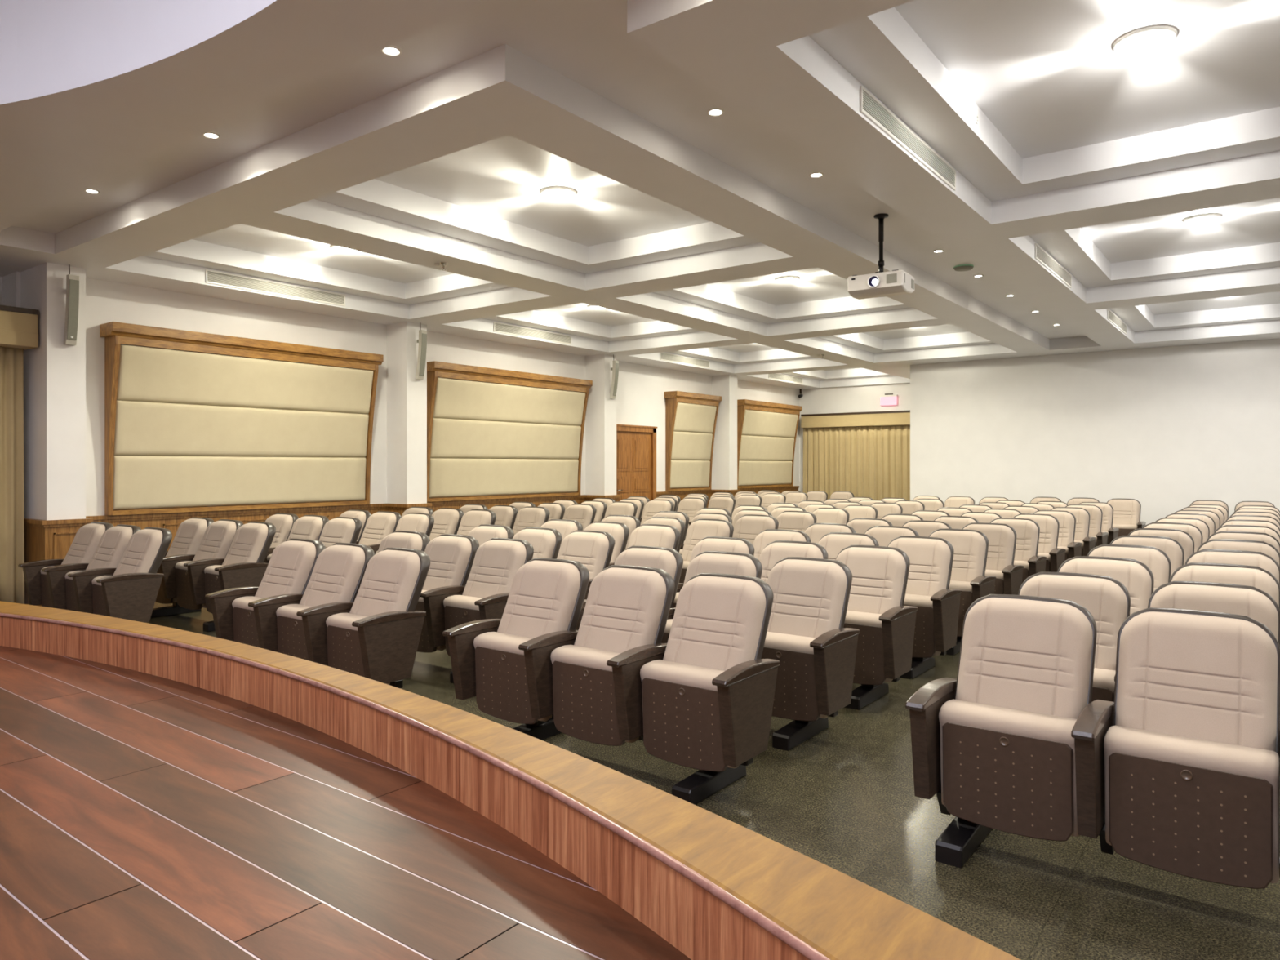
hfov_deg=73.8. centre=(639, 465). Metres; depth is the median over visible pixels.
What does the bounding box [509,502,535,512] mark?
seat
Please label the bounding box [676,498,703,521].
cushion
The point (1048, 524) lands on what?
cushion
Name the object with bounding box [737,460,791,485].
cushion
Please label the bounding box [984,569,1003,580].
seat cushion
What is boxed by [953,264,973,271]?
ceiling sensor
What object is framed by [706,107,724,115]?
recessed light
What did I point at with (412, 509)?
seat
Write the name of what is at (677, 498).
seat
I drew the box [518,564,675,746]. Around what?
seat
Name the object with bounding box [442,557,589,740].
seat
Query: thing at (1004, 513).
seat
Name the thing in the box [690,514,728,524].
cushion
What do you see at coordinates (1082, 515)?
cushion
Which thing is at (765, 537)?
seat
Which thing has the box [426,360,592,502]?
wall panel
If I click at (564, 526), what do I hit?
seat
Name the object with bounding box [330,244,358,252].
recessed light
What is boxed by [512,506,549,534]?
seat
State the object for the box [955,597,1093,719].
cushion
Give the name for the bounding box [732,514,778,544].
seat
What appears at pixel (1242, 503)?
seat
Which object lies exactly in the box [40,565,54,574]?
seat cushion
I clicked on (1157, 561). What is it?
seat
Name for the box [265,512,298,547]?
seat
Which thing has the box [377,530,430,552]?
seat
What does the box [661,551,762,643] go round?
seat
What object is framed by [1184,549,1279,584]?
seat
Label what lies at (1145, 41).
diffuser
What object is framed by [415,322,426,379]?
speaker
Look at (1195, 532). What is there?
seat
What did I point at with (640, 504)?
seat
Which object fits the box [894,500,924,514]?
seat
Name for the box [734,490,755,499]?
seat
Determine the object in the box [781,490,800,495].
seat
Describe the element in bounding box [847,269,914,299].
projector
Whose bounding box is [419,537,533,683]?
seat
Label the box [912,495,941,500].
seat
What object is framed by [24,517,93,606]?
trim
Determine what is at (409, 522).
cushion
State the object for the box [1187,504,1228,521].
seat
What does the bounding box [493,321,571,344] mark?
ceiling vent
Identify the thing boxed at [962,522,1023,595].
seat
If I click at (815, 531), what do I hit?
seat
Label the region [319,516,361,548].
seat
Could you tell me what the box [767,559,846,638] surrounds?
cushion
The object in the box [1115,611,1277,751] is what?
cushion
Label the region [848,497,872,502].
seat
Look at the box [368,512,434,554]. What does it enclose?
seat
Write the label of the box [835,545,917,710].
seat
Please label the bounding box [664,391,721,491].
wall panel
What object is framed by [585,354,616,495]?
wall pillar
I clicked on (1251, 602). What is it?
cushion
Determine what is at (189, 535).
cushion
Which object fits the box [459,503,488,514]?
seat
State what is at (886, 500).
seat
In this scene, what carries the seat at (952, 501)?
on the floor at (842, 798)
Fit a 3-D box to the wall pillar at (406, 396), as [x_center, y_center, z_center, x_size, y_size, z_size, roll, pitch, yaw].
[-3.205,-0.237,11.688,0.460,3.394,0.330,0,0,37]
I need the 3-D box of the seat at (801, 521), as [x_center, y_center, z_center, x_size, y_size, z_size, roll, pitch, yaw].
[1.646,0.991,9.529,0.628,0.938,0.596,0,0,37]
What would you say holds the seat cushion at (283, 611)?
on the seat at (339, 570)
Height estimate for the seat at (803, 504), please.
0.938 m
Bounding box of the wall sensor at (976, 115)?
[975,113,977,124]
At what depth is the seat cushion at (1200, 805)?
2.76 m
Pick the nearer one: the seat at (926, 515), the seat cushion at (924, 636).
the seat cushion at (924, 636)
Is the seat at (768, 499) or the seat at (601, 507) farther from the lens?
the seat at (768, 499)
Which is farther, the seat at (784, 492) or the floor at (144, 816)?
the seat at (784, 492)
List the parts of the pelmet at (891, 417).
rail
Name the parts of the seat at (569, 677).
arm panel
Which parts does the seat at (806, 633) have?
support rail, arm panel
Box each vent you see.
[205,269,345,306]
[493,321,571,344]
[659,352,709,368]
[768,373,803,383]
[859,85,955,190]
[903,273,914,289]
[1035,243,1071,288]
[1106,308,1126,334]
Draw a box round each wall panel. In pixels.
[99,321,383,515]
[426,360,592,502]
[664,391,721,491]
[737,399,802,488]
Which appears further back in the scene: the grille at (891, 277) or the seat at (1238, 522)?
the seat at (1238, 522)
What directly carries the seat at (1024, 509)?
on the floor at (842, 798)
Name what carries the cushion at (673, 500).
on the seat at (673, 500)
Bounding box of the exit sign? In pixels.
[879,393,897,405]
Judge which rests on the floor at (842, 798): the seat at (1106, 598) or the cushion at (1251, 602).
the seat at (1106, 598)
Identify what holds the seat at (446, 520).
on the floor at (842, 798)
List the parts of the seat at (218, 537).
arm panel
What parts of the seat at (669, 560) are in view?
arm panel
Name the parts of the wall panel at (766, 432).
rail, cornice, rail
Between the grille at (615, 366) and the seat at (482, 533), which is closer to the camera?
the seat at (482, 533)
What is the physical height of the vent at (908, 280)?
0.085 m
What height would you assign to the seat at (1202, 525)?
0.938 m
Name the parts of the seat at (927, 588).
arm panel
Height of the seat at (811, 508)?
0.838 m
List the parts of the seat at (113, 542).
arm panel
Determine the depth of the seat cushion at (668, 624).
4.94 m
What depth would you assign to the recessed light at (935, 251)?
8.37 m
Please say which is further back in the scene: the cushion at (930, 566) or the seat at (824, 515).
the seat at (824, 515)
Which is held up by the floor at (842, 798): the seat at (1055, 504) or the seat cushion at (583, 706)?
the seat at (1055, 504)
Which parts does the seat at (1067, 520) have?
arm panel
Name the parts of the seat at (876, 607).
support rail, arm panel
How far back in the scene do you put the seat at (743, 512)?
10.03 m
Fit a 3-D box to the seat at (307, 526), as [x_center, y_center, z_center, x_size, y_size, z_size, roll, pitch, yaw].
[-3.591,0.941,8.767,0.558,0.838,0.596,0,0,37]
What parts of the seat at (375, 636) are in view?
arm panel, arm panel, support rail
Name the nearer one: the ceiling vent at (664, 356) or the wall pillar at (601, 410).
the wall pillar at (601, 410)
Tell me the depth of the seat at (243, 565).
7.66 m
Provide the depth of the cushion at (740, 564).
5.05 m
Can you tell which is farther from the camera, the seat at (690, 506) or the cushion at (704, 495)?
the cushion at (704, 495)
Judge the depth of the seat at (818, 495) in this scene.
17.20 m
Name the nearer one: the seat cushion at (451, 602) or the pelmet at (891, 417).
the seat cushion at (451, 602)
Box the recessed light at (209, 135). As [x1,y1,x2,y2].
[202,131,220,138]
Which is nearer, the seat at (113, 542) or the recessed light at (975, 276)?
the seat at (113, 542)
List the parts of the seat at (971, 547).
arm panel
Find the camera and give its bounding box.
[798,388,803,397]
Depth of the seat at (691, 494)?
15.74 m
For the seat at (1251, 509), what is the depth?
10.28 m
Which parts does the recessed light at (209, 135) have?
bulb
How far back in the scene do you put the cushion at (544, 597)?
4.60 m
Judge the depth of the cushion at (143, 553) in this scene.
6.97 m
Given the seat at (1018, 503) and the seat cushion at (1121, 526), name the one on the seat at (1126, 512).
the seat cushion at (1121, 526)
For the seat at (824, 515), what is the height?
0.938 m
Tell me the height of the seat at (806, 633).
0.938 m
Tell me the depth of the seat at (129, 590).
6.90 m
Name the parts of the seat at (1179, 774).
arm panel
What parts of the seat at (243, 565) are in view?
arm panel, arm panel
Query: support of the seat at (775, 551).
on the floor at (842, 798)
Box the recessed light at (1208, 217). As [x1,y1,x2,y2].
[1182,213,1221,224]
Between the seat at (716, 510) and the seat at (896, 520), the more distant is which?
the seat at (716, 510)
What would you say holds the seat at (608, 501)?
on the floor at (842, 798)
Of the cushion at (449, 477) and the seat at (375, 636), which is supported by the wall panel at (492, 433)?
the cushion at (449, 477)
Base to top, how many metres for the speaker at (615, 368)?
0.768 m
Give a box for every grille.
[66,279,79,340]
[418,333,426,376]
[613,363,618,395]
[886,273,897,283]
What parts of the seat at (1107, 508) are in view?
arm panel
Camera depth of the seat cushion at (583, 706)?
4.13 m
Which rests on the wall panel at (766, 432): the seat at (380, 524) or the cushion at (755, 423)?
the cushion at (755, 423)
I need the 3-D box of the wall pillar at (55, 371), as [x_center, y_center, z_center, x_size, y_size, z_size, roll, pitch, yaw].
[-5.965,-0.237,8.546,1.090,3.394,0.330,0,0,37]
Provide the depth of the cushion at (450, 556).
6.25 m
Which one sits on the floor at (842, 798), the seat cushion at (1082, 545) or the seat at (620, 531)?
the seat at (620, 531)
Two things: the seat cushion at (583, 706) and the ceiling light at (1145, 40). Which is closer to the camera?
the seat cushion at (583, 706)
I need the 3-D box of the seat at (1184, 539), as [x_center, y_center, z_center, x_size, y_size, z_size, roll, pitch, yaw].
[4.120,0.991,6.868,0.558,0.938,0.596,0,0,37]
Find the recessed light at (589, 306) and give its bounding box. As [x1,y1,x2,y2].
[587,304,604,309]
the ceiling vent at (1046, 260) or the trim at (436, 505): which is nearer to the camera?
the ceiling vent at (1046, 260)
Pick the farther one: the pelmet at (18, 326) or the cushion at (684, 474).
the cushion at (684, 474)
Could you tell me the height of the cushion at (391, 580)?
0.457 m
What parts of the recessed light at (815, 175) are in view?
bulb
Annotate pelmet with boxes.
[0,305,38,350]
[800,410,910,427]
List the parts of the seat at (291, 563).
arm panel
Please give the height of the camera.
0.233 m
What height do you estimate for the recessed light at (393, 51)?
0.008 m
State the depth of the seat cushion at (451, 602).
5.85 m
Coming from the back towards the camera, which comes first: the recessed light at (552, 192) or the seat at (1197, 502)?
the seat at (1197, 502)
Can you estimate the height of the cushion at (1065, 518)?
0.457 m
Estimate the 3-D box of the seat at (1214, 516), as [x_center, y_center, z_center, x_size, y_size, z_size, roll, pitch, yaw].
[6.309,0.991,9.775,0.558,0.938,0.596,0,0,37]
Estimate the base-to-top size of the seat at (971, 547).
0.938 m
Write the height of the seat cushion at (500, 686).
0.403 m
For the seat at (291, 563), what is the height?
0.938 m
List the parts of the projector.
len glass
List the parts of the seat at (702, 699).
arm panel, support rail, arm panel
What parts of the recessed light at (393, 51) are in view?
bulb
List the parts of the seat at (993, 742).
arm panel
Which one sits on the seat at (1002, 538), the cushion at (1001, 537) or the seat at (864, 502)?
the cushion at (1001, 537)
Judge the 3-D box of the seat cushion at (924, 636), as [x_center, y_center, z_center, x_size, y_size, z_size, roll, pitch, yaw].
[1.880,1.113,6.021,0.480,0.403,0.179,0,0,37]
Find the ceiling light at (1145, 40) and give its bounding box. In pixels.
[1112,25,1177,55]
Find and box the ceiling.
[0,0,1279,389]
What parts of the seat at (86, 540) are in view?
arm panel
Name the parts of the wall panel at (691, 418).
rail, cornice, rail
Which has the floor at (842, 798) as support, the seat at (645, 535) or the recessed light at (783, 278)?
the seat at (645, 535)
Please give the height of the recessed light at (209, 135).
0.008 m
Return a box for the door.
[616,424,657,501]
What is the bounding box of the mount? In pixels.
[873,213,888,273]
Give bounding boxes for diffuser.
[334,246,355,251]
[545,190,572,197]
[591,306,602,308]
[778,278,795,281]
[1120,31,1169,51]
[1187,216,1216,222]
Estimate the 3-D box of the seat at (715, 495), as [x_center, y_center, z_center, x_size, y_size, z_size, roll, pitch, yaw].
[1.334,0.941,15.309,0.558,0.838,0.596,0,0,37]
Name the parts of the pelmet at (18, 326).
rail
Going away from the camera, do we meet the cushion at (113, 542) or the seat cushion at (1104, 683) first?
the seat cushion at (1104, 683)
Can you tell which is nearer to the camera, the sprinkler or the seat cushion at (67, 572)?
the seat cushion at (67, 572)
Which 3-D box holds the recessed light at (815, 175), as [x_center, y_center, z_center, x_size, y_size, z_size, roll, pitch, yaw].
[1.279,-2.103,6.181,0.104,0.008,0.104,0,0,37]
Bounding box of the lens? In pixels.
[871,279,878,284]
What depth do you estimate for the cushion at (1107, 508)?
11.86 m
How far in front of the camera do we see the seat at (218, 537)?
8.02 m
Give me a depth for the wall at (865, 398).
20.93 m
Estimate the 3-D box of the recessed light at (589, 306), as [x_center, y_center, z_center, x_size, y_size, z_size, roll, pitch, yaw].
[-0.608,-2.287,12.322,0.300,0.026,0.300,0,0,37]
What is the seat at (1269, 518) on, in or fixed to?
on the floor at (842, 798)
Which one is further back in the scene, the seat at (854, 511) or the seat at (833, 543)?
the seat at (854, 511)
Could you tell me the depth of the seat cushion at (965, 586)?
6.61 m
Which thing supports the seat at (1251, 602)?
on the floor at (842, 798)
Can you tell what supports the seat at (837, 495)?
on the floor at (842, 798)
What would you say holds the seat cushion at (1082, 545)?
on the seat at (1082, 516)
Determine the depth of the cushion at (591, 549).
6.66 m
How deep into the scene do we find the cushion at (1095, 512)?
11.14 m
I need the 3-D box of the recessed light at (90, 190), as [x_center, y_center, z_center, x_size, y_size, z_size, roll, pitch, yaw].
[-4.209,-2.103,6.546,0.104,0.008,0.104,0,0,37]
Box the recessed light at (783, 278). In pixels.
[775,275,799,282]
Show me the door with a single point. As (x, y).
(636, 445)
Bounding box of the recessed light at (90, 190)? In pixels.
[84,188,99,193]
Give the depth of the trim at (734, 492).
18.17 m
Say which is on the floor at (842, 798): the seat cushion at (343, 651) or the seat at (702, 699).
the seat at (702, 699)
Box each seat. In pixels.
[17,521,113,608]
[41,524,141,611]
[67,527,172,622]
[150,516,213,617]
[160,519,244,609]
[183,521,275,631]
[204,538,325,647]
[248,542,374,660]
[263,515,328,563]
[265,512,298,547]
[296,547,430,689]
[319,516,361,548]
[339,509,371,541]
[355,511,401,545]
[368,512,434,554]
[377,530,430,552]
[401,506,433,516]
[414,533,479,653]
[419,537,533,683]
[429,507,463,540]
[430,509,496,541]
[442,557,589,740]
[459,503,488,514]
[467,524,514,546]
[488,505,518,529]
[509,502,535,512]
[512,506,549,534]
[512,527,562,559]
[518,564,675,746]
[537,502,564,520]
[540,519,582,559]
[553,499,577,519]
[557,529,614,599]
[563,503,596,530]
[575,546,683,630]
[581,500,607,522]
[583,521,629,562]
[592,497,615,518]
[600,515,640,549]
[604,501,637,517]
[606,573,779,804]
[608,524,679,566]
[620,498,644,520]
[627,496,649,517]
[640,497,677,521]
[640,499,674,525]
[643,516,685,552]
[652,511,688,543]
[658,494,680,511]
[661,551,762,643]
[672,536,754,607]
[676,497,706,535]
[679,512,732,554]
[679,519,733,583]
[683,495,707,506]
[683,507,731,543]
[686,493,708,506]
[707,496,735,517]
[709,493,734,500]
[710,492,733,497]
[731,505,767,522]
[732,509,772,536]
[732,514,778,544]
[733,492,758,510]
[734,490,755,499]
[734,494,762,509]
[752,528,810,559]
[757,489,776,495]
[759,491,780,497]
[759,540,827,583]
[760,493,786,509]
[760,556,859,751]
[766,502,798,513]
[770,506,806,518]
[776,511,816,532]
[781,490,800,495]
[785,492,808,505]
[796,500,825,508]
[804,503,835,512]
[804,523,855,543]
[806,490,827,502]
[812,507,849,524]
[817,532,879,559]
[824,498,851,505]
[830,491,853,499]
[832,501,862,508]
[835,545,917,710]
[843,505,877,520]
[846,518,892,533]
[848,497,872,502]
[858,499,885,505]
[864,525,919,546]
[871,502,902,519]
[880,497,906,502]
[881,513,923,526]
[887,535,961,679]
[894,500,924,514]
[902,520,951,536]
[905,594,1097,867]
[911,510,950,520]
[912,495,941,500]
[915,498,944,511]
[928,528,995,655]
[933,515,978,528]
[936,506,972,515]
[944,496,974,507]
[959,504,992,511]
[960,511,1001,523]
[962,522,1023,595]
[978,497,1008,503]
[978,502,1010,508]
[983,508,1022,517]
[989,517,1046,582]
[996,500,1026,506]
[1004,505,1039,513]
[1013,513,1066,572]
[1017,571,1130,702]
[1020,502,1054,510]
[1030,497,1061,502]
[1033,510,1082,560]
[1036,501,1067,507]
[1050,506,1096,555]
[1057,555,1154,614]
[1065,504,1108,546]
[1066,497,1099,505]
[1071,607,1279,888]
[1078,502,1119,544]
[1087,544,1171,591]
[1106,498,1146,537]
[1109,535,1184,576]
[1114,581,1279,791]
[1128,528,1194,564]
[1142,522,1202,552]
[1155,517,1209,542]
[1164,513,1215,535]
[1168,562,1279,608]
[1173,510,1220,529]
[1181,506,1224,525]
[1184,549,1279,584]
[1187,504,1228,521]
[1190,500,1228,512]
[1196,539,1279,566]
[1206,531,1279,553]
[1213,524,1279,542]
[1219,519,1279,534]
[1225,515,1279,528]
[1230,511,1279,522]
[1233,507,1279,518]
[1234,501,1275,511]
[1236,505,1279,514]
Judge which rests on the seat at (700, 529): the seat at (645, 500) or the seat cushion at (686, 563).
the seat cushion at (686, 563)
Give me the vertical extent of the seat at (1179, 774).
0.838 m
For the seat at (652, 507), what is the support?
on the floor at (842, 798)
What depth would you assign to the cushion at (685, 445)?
17.49 m
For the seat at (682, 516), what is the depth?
9.54 m
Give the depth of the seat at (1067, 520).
9.66 m
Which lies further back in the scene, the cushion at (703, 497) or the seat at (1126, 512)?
the cushion at (703, 497)
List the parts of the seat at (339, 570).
arm panel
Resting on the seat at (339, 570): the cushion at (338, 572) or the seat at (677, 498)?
the cushion at (338, 572)
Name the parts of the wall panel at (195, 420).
rail, cornice, rail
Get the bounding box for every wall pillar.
[20,262,85,519]
[386,321,426,504]
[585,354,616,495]
[711,374,737,489]
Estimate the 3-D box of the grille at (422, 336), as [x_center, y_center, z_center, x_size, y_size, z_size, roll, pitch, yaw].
[-2.931,-1.490,11.507,0.074,0.566,0.080,0,0,37]
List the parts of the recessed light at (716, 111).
bulb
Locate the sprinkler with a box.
[434,262,448,271]
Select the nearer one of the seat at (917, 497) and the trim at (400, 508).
the trim at (400, 508)
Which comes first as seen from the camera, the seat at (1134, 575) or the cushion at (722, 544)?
the seat at (1134, 575)
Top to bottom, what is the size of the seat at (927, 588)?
0.938 m
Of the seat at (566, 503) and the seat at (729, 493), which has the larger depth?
the seat at (729, 493)
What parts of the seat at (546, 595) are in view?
arm panel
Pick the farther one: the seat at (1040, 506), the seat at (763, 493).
the seat at (763, 493)
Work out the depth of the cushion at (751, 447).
20.03 m
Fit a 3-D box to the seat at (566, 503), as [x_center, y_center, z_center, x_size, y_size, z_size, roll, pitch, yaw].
[-1.301,0.991,12.737,0.558,0.938,0.596,0,0,37]
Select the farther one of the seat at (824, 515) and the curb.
the seat at (824, 515)
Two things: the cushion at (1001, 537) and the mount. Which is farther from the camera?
the cushion at (1001, 537)
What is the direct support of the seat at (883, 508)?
on the floor at (842, 798)
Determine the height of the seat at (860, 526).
0.938 m
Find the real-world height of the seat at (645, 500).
0.938 m
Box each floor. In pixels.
[0,645,691,959]
[145,601,1279,959]
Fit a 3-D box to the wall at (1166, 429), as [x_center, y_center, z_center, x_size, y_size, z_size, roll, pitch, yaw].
[10.292,-0.232,14.751,10.100,3.384,3.550,0,0,37]
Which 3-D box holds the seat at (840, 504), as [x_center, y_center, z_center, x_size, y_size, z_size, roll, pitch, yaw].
[2.814,0.941,12.067,0.558,0.838,0.596,0,0,37]
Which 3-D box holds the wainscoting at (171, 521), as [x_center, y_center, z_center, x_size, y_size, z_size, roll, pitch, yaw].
[-4.607,0.992,10.133,0.050,0.937,3.840,0,0,37]
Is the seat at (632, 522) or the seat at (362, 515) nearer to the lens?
the seat at (632, 522)
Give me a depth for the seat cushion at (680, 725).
3.79 m
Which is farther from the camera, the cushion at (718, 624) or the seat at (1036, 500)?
the seat at (1036, 500)
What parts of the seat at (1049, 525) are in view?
arm panel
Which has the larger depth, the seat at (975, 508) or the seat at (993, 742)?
the seat at (975, 508)
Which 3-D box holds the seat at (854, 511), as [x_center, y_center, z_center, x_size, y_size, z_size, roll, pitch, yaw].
[2.741,0.991,10.983,0.628,0.938,0.596,0,0,37]
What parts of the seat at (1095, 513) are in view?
arm panel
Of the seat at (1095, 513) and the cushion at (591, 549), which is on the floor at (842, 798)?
the seat at (1095, 513)
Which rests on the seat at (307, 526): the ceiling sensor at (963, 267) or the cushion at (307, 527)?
the cushion at (307, 527)
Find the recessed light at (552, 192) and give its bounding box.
[540,186,576,199]
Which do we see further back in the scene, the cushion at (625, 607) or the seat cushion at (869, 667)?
the seat cushion at (869, 667)
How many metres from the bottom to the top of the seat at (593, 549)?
0.938 m
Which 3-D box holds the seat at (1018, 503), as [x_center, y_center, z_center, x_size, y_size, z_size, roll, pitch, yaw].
[5.371,0.991,12.583,0.558,0.938,0.596,0,0,37]
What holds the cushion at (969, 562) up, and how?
on the seat at (971, 547)
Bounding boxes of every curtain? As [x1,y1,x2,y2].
[0,346,24,604]
[803,425,910,500]
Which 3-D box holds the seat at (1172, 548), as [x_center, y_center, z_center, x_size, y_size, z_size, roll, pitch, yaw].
[3.573,0.991,6.141,0.558,0.938,0.596,0,0,37]
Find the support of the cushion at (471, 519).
on the seat at (473, 518)
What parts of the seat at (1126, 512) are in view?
arm panel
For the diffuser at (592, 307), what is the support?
attached to the recessed light at (589, 306)
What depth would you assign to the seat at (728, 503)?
14.28 m
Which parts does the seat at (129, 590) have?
arm panel, arm panel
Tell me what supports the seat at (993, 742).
on the floor at (842, 798)
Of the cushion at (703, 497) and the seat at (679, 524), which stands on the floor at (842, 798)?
the seat at (679, 524)
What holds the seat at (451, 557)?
on the floor at (842, 798)
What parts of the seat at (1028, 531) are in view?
arm panel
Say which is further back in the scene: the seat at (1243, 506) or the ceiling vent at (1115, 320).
the ceiling vent at (1115, 320)
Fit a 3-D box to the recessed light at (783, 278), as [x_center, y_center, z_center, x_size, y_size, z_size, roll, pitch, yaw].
[1.816,-2.287,10.496,0.300,0.026,0.300,0,0,37]
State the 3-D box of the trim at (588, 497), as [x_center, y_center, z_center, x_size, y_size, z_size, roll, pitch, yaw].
[-0.669,0.992,14.998,0.490,0.937,0.430,0,0,37]
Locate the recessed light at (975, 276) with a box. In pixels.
[973,275,983,277]
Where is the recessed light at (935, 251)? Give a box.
[933,249,943,253]
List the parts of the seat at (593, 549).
arm panel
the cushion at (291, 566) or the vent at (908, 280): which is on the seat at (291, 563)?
the cushion at (291, 566)
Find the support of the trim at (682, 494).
attached to the wall at (641, 388)
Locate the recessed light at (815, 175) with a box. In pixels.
[808,172,823,177]
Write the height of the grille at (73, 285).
0.566 m
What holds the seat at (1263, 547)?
on the floor at (842, 798)
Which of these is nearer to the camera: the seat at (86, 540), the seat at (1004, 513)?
the seat at (86, 540)
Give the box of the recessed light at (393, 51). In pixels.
[381,45,401,56]
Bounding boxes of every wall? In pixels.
[85,277,799,515]
[799,382,910,492]
[910,338,1279,524]
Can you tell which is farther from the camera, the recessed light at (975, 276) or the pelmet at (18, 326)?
the recessed light at (975, 276)
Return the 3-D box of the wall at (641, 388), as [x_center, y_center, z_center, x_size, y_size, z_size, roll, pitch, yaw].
[-0.967,-0.242,15.217,0.250,3.404,16.950,0,0,37]
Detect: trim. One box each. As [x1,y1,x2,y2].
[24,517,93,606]
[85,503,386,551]
[386,502,431,515]
[426,494,585,512]
[585,494,620,501]
[656,489,712,507]
[711,489,740,497]
[737,485,799,493]
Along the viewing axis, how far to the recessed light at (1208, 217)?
7.89 m
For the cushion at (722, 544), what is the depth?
6.13 m
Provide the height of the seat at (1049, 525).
0.938 m
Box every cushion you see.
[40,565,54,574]
[61,523,105,564]
[65,570,80,579]
[85,525,133,569]
[91,575,111,585]
[112,455,366,510]
[112,528,162,575]
[114,400,368,457]
[116,344,373,413]
[165,518,207,556]
[174,560,206,608]
[191,520,236,561]
[204,564,222,574]
[222,523,267,565]
[231,595,262,610]
[254,540,315,598]
[266,553,271,559]
[275,604,312,619]
[287,515,323,540]
[299,544,364,606]
[325,613,390,684]
[349,549,420,616]
[395,514,428,533]
[417,590,445,650]
[422,535,471,590]
[429,457,578,497]
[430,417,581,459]
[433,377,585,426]
[443,595,481,610]
[456,510,491,535]
[462,539,526,598]
[473,631,552,721]
[497,560,580,638]
[550,644,639,742]
[557,532,608,578]
[573,567,666,653]
[613,547,676,579]
[627,525,675,548]
[640,659,739,768]
[643,518,680,533]
[652,512,685,523]
[653,497,675,511]
[662,575,765,671]
[663,618,673,633]
[670,460,710,488]
[671,431,712,460]
[673,402,716,433]
[674,592,679,603]
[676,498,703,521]
[681,520,729,561]
[682,560,689,568]
[683,496,705,500]
[683,553,756,585]
[686,493,706,497]
[689,537,749,562]
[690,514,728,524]
[693,509,727,517]
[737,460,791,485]
[738,435,794,461]
[741,408,798,437]
[764,631,827,718]
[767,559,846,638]
[833,502,860,508]
[835,546,906,613]
[844,610,893,682]
[888,537,951,595]
[903,593,941,655]
[929,529,986,582]
[938,699,1079,836]
[949,580,972,592]
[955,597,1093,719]
[963,524,1014,570]
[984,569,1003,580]
[991,519,1038,561]
[1013,560,1029,571]
[1014,515,1057,553]
[1019,574,1127,670]
[1035,511,1074,546]
[1037,552,1050,572]
[1051,507,1088,541]
[1057,546,1068,559]
[1066,505,1101,535]
[1074,540,1084,555]
[1080,502,1112,531]
[1093,667,1115,695]
[1103,725,1279,884]
[1107,499,1140,524]
[1112,524,1137,529]
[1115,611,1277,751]
[1150,583,1278,642]
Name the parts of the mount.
ceiling plate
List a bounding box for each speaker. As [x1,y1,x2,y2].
[63,264,79,345]
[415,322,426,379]
[609,354,618,399]
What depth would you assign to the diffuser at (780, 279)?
10.49 m
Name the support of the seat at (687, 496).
on the floor at (842, 798)
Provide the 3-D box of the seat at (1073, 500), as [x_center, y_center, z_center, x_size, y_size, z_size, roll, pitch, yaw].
[6.971,0.991,13.545,0.558,0.938,0.596,0,0,37]
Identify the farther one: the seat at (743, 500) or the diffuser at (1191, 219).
the seat at (743, 500)
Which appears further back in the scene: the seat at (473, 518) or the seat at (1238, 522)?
the seat at (473, 518)
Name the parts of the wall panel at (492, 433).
rail, cornice, rail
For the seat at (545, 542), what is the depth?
6.99 m
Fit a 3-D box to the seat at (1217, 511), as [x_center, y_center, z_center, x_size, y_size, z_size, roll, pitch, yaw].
[6.856,0.991,10.502,0.558,0.938,0.596,0,0,37]
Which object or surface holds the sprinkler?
attached to the ceiling
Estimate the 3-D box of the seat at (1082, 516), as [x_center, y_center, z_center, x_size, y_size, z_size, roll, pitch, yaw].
[5.202,0.991,10.433,0.628,0.938,0.596,0,0,37]
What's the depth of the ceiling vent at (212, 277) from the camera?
9.69 m
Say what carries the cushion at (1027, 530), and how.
on the seat at (1028, 531)
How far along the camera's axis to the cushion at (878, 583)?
5.37 m
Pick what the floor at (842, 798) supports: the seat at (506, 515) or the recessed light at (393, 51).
the seat at (506, 515)
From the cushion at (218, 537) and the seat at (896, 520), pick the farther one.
the seat at (896, 520)
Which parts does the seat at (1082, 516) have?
arm panel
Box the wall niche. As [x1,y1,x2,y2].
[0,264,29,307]
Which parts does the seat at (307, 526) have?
arm panel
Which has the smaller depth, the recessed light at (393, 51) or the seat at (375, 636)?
the recessed light at (393, 51)
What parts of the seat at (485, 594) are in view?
arm panel, arm panel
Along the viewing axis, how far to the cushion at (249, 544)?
7.70 m
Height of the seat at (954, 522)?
0.838 m
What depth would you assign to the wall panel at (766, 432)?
19.93 m
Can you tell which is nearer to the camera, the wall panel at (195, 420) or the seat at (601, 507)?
the wall panel at (195, 420)
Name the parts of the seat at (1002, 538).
arm panel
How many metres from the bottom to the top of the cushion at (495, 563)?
0.457 m
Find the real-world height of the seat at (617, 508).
0.938 m
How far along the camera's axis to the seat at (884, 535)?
7.25 m
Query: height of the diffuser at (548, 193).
0.020 m
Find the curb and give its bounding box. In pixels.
[0,600,1020,959]
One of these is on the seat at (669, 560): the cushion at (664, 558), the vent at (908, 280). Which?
the cushion at (664, 558)
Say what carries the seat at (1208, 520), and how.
on the floor at (842, 798)
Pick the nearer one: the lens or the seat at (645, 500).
the lens
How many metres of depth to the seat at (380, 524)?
9.52 m
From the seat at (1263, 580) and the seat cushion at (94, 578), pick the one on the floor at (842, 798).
the seat at (1263, 580)
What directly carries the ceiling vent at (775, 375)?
in the ceiling

